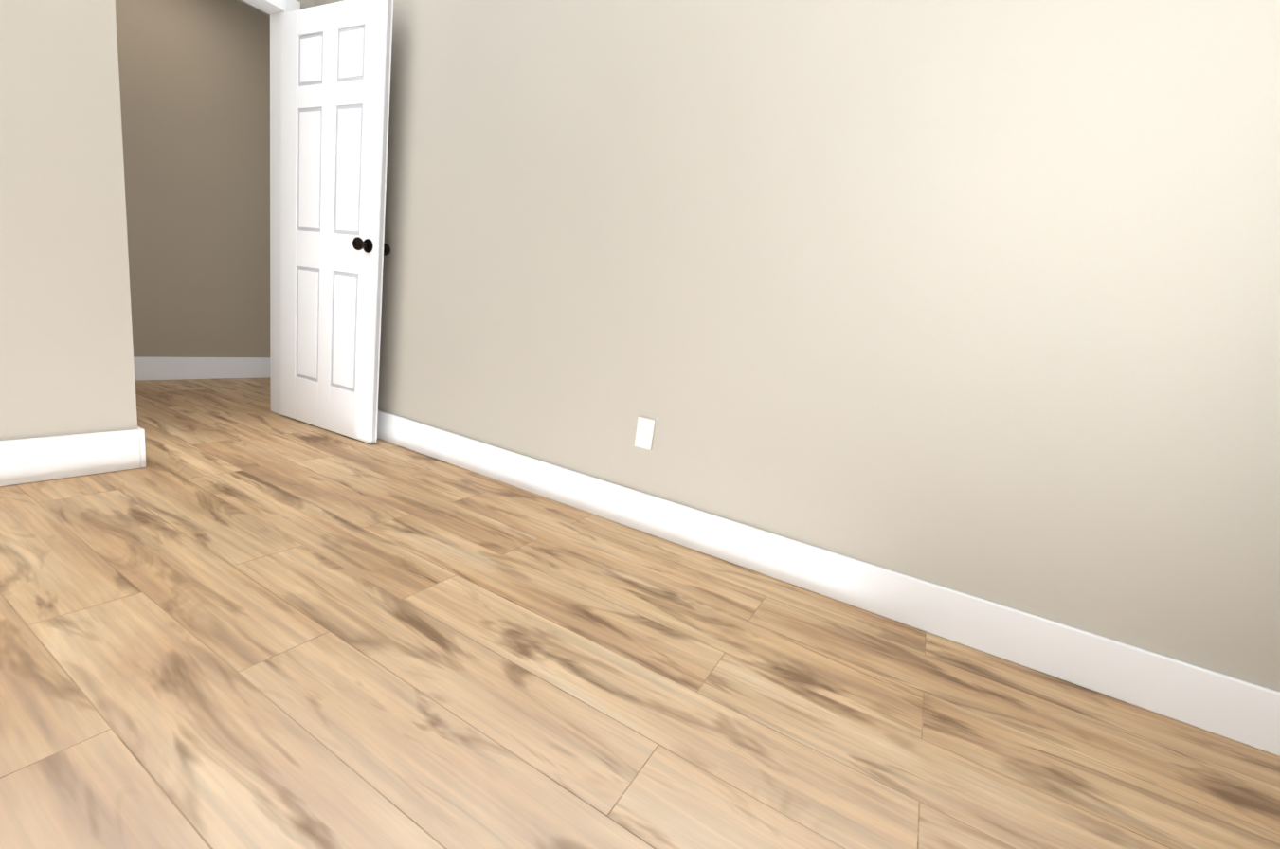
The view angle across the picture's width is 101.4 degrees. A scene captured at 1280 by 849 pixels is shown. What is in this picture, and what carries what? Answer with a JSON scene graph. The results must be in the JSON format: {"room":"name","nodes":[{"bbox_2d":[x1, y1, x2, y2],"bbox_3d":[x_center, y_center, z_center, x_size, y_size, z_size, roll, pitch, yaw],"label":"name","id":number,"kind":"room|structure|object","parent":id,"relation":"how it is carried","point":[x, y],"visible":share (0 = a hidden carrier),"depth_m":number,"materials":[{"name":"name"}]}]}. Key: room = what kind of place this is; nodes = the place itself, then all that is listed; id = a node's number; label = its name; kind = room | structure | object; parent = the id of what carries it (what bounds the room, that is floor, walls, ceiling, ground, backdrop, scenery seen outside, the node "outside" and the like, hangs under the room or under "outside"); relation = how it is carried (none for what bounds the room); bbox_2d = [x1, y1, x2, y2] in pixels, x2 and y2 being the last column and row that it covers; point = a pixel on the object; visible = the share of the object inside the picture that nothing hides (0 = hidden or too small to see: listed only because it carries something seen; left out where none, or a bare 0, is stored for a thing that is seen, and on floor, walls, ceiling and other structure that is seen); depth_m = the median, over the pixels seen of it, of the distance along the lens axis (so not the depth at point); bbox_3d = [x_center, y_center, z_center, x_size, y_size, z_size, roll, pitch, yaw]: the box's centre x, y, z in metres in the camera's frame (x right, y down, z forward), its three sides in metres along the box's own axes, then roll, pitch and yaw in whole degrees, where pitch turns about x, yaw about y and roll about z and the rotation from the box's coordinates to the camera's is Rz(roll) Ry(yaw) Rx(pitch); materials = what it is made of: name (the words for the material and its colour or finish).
{"room":"empty room","nodes":[
{"label":"empty room","id":0,"kind":"room"},
{"bbox_2d":[0,0,137,440],"bbox_3d":[-2.683,-0.944,0.685,0.620,2.440,2.790,14,13,28],"label":"wall","id":1,"kind":"structure","parent":0,"point":[66,358],"depth_m":1.68,"materials":[{"name":"beige paint"}]},
{"bbox_2d":[0,426,145,486],"bbox_3d":[-2.072,0.131,1.627,0.016,0.150,0.816,14,13,28],"label":"baseboard","id":2,"kind":"structure","parent":1,"relation":"attached to","point":[42,459],"depth_m":1.80,"materials":[{"name":"white paint"}]},
{"bbox_2d":[114,0,270,357],"bbox_3d":[-3.079,-1.478,3.102,0.120,2.440,3.620,14,13,28],"label":"wall","id":3,"kind":"structure","parent":0,"point":[194,82],"depth_m":3.35,"materials":[{"name":"paint"}]},
{"bbox_2d":[133,357,270,380],"bbox_3d":[-3.174,-0.351,3.292,0.016,0.150,3.380,14,13,28],"label":"baseboard","id":4,"kind":"structure","parent":3,"relation":"attached to","point":[145,368],"depth_m":3.57,"materials":[{"name":"white paint"}]},
{"bbox_2d":[236,0,270,17],"bbox_3d":[-0.314,-1.883,0.531,7.090,0.080,5.280,14,13,28],"label":"ceiling","id":5,"kind":"structure","parent":0,"point":[254,8],"depth_m":3.41,"materials":[{"name":"white paint"}]},
{"bbox_2d":[296,0,314,9],"bbox_3d":[-2.738,-1.078,1.323,0.120,2.440,3.870,14,13,28],"label":"wall","id":6,"kind":"structure","parent":0,"point":[305,4],"depth_m":2.66,"materials":[{"name":"beige paint"}]},
{"bbox_2d":[242,0,300,415],"bbox_3d":[-2.112,-1.054,2.482,0.138,2.115,0.865,14,13,28],"label":"trim","id":7,"kind":"structure","parent":6,"relation":"attached to","point":[275,9],"depth_m":2.76,"materials":[{"name":"white paint"}]},
{"bbox_2d":[280,0,393,443],"bbox_3d":[-1.554,-0.963,2.623,0.760,2.020,0.181,13,12,25],"label":"entry door","id":8,"kind":"structure","parent":7,"relation":"attached to","point":[335,89],"depth_m":2.58,"materials":[{"name":"white paint"}]},
{"bbox_2d":[0,377,1279,848],"bbox_3d":[-0.652,0.566,1.017,7.090,0.080,5.280,14,13,28],"label":"floor","id":9,"kind":"structure","parent":0,"point":[237,614],"depth_m":1.13,"materials":[{"name":"laminate"}]},
{"bbox_2d":[314,0,1279,691],"bbox_3d":[0.718,-0.654,1.586,5.770,2.440,0.120,14,13,28],"label":"wall","id":10,"kind":"structure","parent":0,"point":[978,297],"depth_m":1.54,"materials":[{"name":"beige paint"}]},
{"bbox_2d":[634,416,655,450],"bbox_3d":[0.018,0.034,1.990,0.072,0.115,0.008,14,13,28],"label":"electrical outlet","id":11,"kind":"object","parent":10,"relation":"attached to","point":[645,428],"visible":1,"depth_m":1.99,"materials":[{"name":"plastic"}]},
{"bbox_2d":[377,410,1279,756],"bbox_3d":[0.476,0.454,1.769,5.650,0.150,0.030,14,13,28],"label":"baseboard","id":12,"kind":"structure","parent":10,"relation":"attached to","point":[1228,706],"depth_m":1.58,"materials":[{"name":"white paint"}]}
]}

